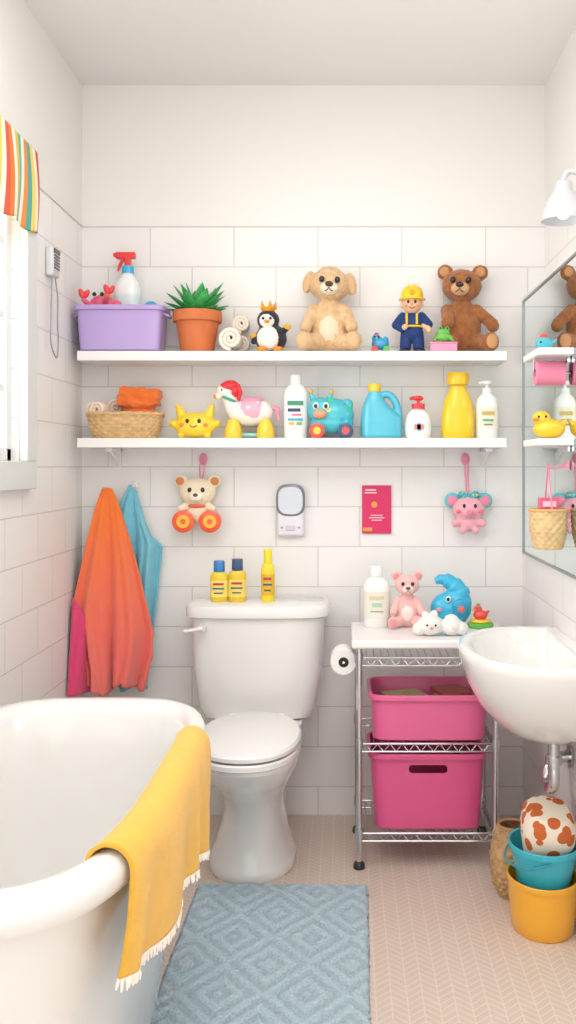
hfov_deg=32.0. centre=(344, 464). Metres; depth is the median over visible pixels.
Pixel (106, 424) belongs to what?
wicker basket
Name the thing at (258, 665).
toilet
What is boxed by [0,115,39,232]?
roman shade
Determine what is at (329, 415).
toy car
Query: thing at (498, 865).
wicker basket
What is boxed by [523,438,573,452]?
ledge
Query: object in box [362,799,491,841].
wire shelf
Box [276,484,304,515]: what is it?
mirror
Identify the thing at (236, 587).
print
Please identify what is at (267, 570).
oil bottle
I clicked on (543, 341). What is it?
toy
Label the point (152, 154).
wall
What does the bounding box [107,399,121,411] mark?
rolled washcloth
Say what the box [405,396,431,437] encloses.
soap bottle
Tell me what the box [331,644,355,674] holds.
toilet paper roll
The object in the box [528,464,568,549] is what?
hanging basket
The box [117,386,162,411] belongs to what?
folded towel
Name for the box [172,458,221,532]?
toy
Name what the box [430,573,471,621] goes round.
toy
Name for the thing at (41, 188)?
trim
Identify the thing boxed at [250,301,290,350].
penguin
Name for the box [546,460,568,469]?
wall hook
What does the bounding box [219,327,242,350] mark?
rolled washcloth
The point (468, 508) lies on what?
plush
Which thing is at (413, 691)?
picture book
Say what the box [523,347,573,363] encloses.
ledge
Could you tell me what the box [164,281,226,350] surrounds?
potted succulent
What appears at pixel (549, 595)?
wall
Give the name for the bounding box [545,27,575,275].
wall
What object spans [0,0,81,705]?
wall
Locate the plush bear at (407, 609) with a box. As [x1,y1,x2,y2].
[388,571,424,628]
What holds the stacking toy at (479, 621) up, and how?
on the storage cart
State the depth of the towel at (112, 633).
3.18 m
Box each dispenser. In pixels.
[276,484,304,535]
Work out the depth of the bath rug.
2.32 m
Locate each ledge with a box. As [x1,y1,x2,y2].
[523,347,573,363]
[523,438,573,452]
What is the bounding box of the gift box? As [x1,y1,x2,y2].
[429,342,457,350]
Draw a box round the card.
[362,485,390,533]
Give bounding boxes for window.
[0,114,36,491]
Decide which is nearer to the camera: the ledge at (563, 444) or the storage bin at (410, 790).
the ledge at (563, 444)
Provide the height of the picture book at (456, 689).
0.012 m
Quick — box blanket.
[240,401,261,417]
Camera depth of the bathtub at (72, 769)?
2.22 m
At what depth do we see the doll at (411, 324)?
3.18 m
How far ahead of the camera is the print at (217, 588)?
3.13 m
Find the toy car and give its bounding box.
[308,389,353,437]
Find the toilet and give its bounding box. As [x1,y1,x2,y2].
[183,596,330,883]
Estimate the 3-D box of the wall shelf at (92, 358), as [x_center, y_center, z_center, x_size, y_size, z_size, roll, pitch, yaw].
[-0.165,-0.340,3.210,1.338,0.030,0.180,0,0,0]
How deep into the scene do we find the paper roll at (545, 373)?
2.57 m
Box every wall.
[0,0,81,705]
[82,85,544,814]
[523,248,575,869]
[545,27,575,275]
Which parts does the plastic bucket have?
bucket handle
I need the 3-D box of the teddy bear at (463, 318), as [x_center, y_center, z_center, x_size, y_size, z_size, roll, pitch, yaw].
[0.383,-0.503,3.216,0.221,0.296,0.157,0,0,-3]
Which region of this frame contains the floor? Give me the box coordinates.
[160,815,575,1023]
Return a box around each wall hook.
[131,481,138,490]
[199,453,206,464]
[461,453,468,464]
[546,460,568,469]
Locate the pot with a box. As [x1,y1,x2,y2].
[173,308,221,350]
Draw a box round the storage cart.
[351,622,499,869]
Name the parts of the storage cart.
leg, leg, leg, leg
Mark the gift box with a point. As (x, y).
(434, 346)
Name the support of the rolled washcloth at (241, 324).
on the rolled washcloth at (246, 343)
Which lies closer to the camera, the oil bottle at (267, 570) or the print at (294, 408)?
the oil bottle at (267, 570)
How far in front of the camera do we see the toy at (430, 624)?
2.89 m
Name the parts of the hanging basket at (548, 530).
hanging cord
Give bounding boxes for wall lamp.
[541,168,575,225]
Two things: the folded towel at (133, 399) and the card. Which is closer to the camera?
the folded towel at (133, 399)
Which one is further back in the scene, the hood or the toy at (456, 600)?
the hood
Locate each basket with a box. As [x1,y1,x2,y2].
[86,411,164,437]
[489,818,519,898]
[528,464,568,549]
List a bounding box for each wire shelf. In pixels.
[362,649,461,666]
[362,718,492,752]
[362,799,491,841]
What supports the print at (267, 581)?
attached to the oil bottle at (267, 570)
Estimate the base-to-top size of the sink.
0.382 m
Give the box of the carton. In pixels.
[538,497,558,508]
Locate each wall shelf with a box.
[77,351,506,365]
[77,438,506,466]
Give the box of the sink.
[458,626,575,793]
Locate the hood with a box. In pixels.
[220,380,237,396]
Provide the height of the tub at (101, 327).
0.145 m
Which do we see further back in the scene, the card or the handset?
the card
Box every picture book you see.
[379,688,427,694]
[430,684,472,694]
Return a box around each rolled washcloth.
[85,402,93,411]
[89,402,107,411]
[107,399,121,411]
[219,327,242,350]
[232,316,249,335]
[234,335,249,350]
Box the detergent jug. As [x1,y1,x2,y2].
[360,383,402,437]
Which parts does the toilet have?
flush lever, seat lid, bowl, seat, tank, tank lid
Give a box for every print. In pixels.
[212,583,223,593]
[231,582,241,592]
[263,577,271,590]
[287,401,302,424]
[365,489,383,520]
[370,596,383,611]
[414,423,423,430]
[482,411,494,424]
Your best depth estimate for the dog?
3.18 m
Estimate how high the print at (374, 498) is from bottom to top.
0.103 m
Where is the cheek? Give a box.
[458,606,464,612]
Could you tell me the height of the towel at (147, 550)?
0.665 m
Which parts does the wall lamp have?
light bulb, lamp arm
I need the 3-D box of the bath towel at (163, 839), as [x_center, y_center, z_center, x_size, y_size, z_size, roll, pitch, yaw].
[-0.317,0.658,1.735,0.105,0.251,0.676,0,0,2]
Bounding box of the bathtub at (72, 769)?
[0,697,205,1023]
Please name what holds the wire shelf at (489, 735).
attached to the storage cart
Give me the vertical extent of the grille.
0.058 m
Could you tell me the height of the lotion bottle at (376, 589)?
0.186 m
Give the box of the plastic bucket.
[503,827,575,890]
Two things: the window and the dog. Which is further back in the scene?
the dog
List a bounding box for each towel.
[67,488,153,696]
[85,725,210,992]
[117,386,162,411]
[118,485,162,692]
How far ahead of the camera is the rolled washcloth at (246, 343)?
3.23 m
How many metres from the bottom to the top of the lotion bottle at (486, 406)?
0.187 m
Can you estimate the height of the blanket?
0.080 m
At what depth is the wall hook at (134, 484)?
3.29 m
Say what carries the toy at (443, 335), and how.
on the gift box
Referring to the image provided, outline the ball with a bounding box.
[520,795,575,855]
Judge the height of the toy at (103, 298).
0.084 m
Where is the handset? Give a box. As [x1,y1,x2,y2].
[46,246,59,357]
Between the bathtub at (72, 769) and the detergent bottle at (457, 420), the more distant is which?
the detergent bottle at (457, 420)
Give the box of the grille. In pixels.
[54,248,59,270]
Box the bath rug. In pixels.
[153,883,370,1023]
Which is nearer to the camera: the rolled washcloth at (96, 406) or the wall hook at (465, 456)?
the rolled washcloth at (96, 406)
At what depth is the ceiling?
2.95 m
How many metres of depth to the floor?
2.47 m
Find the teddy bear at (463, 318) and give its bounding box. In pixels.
[433,264,498,350]
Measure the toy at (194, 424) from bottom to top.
0.111 m
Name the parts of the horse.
leg, leg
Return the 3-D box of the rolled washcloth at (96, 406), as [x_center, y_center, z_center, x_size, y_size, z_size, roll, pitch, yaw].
[-0.778,-0.170,3.166,0.052,0.057,0.031,0,0,17]
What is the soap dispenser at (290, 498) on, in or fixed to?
attached to the wall at (152, 154)
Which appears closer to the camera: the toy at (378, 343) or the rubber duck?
the rubber duck
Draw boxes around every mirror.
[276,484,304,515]
[522,251,575,579]
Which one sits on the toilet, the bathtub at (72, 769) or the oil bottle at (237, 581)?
the oil bottle at (237, 581)
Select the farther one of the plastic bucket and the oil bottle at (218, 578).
the oil bottle at (218, 578)
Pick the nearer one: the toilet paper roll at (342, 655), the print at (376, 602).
the toilet paper roll at (342, 655)
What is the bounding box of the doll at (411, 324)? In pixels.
[392,284,432,350]
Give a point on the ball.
(547, 824)
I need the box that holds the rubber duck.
[532,411,567,437]
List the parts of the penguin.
crown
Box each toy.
[78,284,121,303]
[169,404,220,437]
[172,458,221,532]
[371,332,389,350]
[412,610,467,635]
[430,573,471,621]
[434,326,453,341]
[467,603,493,628]
[535,333,556,347]
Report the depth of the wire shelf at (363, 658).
2.86 m
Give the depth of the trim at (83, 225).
3.30 m
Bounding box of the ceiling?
[24,0,575,84]
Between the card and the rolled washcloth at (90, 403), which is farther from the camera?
the card
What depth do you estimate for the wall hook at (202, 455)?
3.29 m
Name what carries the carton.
in the hanging basket at (548, 530)
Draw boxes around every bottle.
[113,252,141,303]
[210,560,227,601]
[228,558,246,601]
[261,548,274,601]
[284,375,307,437]
[363,565,389,627]
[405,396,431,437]
[441,372,474,437]
[475,380,498,437]
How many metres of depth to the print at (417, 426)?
3.16 m
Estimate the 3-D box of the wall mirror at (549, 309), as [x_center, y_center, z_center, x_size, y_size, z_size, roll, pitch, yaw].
[0.579,-0.123,2.620,0.012,0.817,1.250,0,0,0]
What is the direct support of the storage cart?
on the floor
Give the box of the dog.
[296,266,361,350]
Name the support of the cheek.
attached to the toy at (456, 600)
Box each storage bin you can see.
[367,676,485,740]
[367,731,486,828]
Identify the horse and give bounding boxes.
[213,380,279,437]
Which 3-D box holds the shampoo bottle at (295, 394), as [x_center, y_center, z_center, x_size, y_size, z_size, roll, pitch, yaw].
[-0.157,-0.185,3.199,0.077,0.203,0.056,0,0,0]
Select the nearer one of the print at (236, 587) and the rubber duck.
the rubber duck
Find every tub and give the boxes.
[74,304,171,350]
[506,860,575,943]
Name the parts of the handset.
cord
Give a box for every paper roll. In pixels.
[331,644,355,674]
[532,358,567,385]
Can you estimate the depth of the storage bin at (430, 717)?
2.87 m
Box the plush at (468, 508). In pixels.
[445,458,491,533]
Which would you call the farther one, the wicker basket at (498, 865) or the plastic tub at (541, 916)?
the wicker basket at (498, 865)
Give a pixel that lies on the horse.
(247, 411)
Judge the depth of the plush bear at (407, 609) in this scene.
3.04 m
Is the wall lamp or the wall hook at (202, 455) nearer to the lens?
the wall lamp
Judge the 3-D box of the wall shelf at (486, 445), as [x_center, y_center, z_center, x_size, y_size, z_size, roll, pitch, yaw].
[-0.165,-0.039,3.210,1.338,0.090,0.180,0,0,0]
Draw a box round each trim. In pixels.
[40,186,82,226]
[83,225,544,226]
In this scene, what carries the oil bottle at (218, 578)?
on the toilet

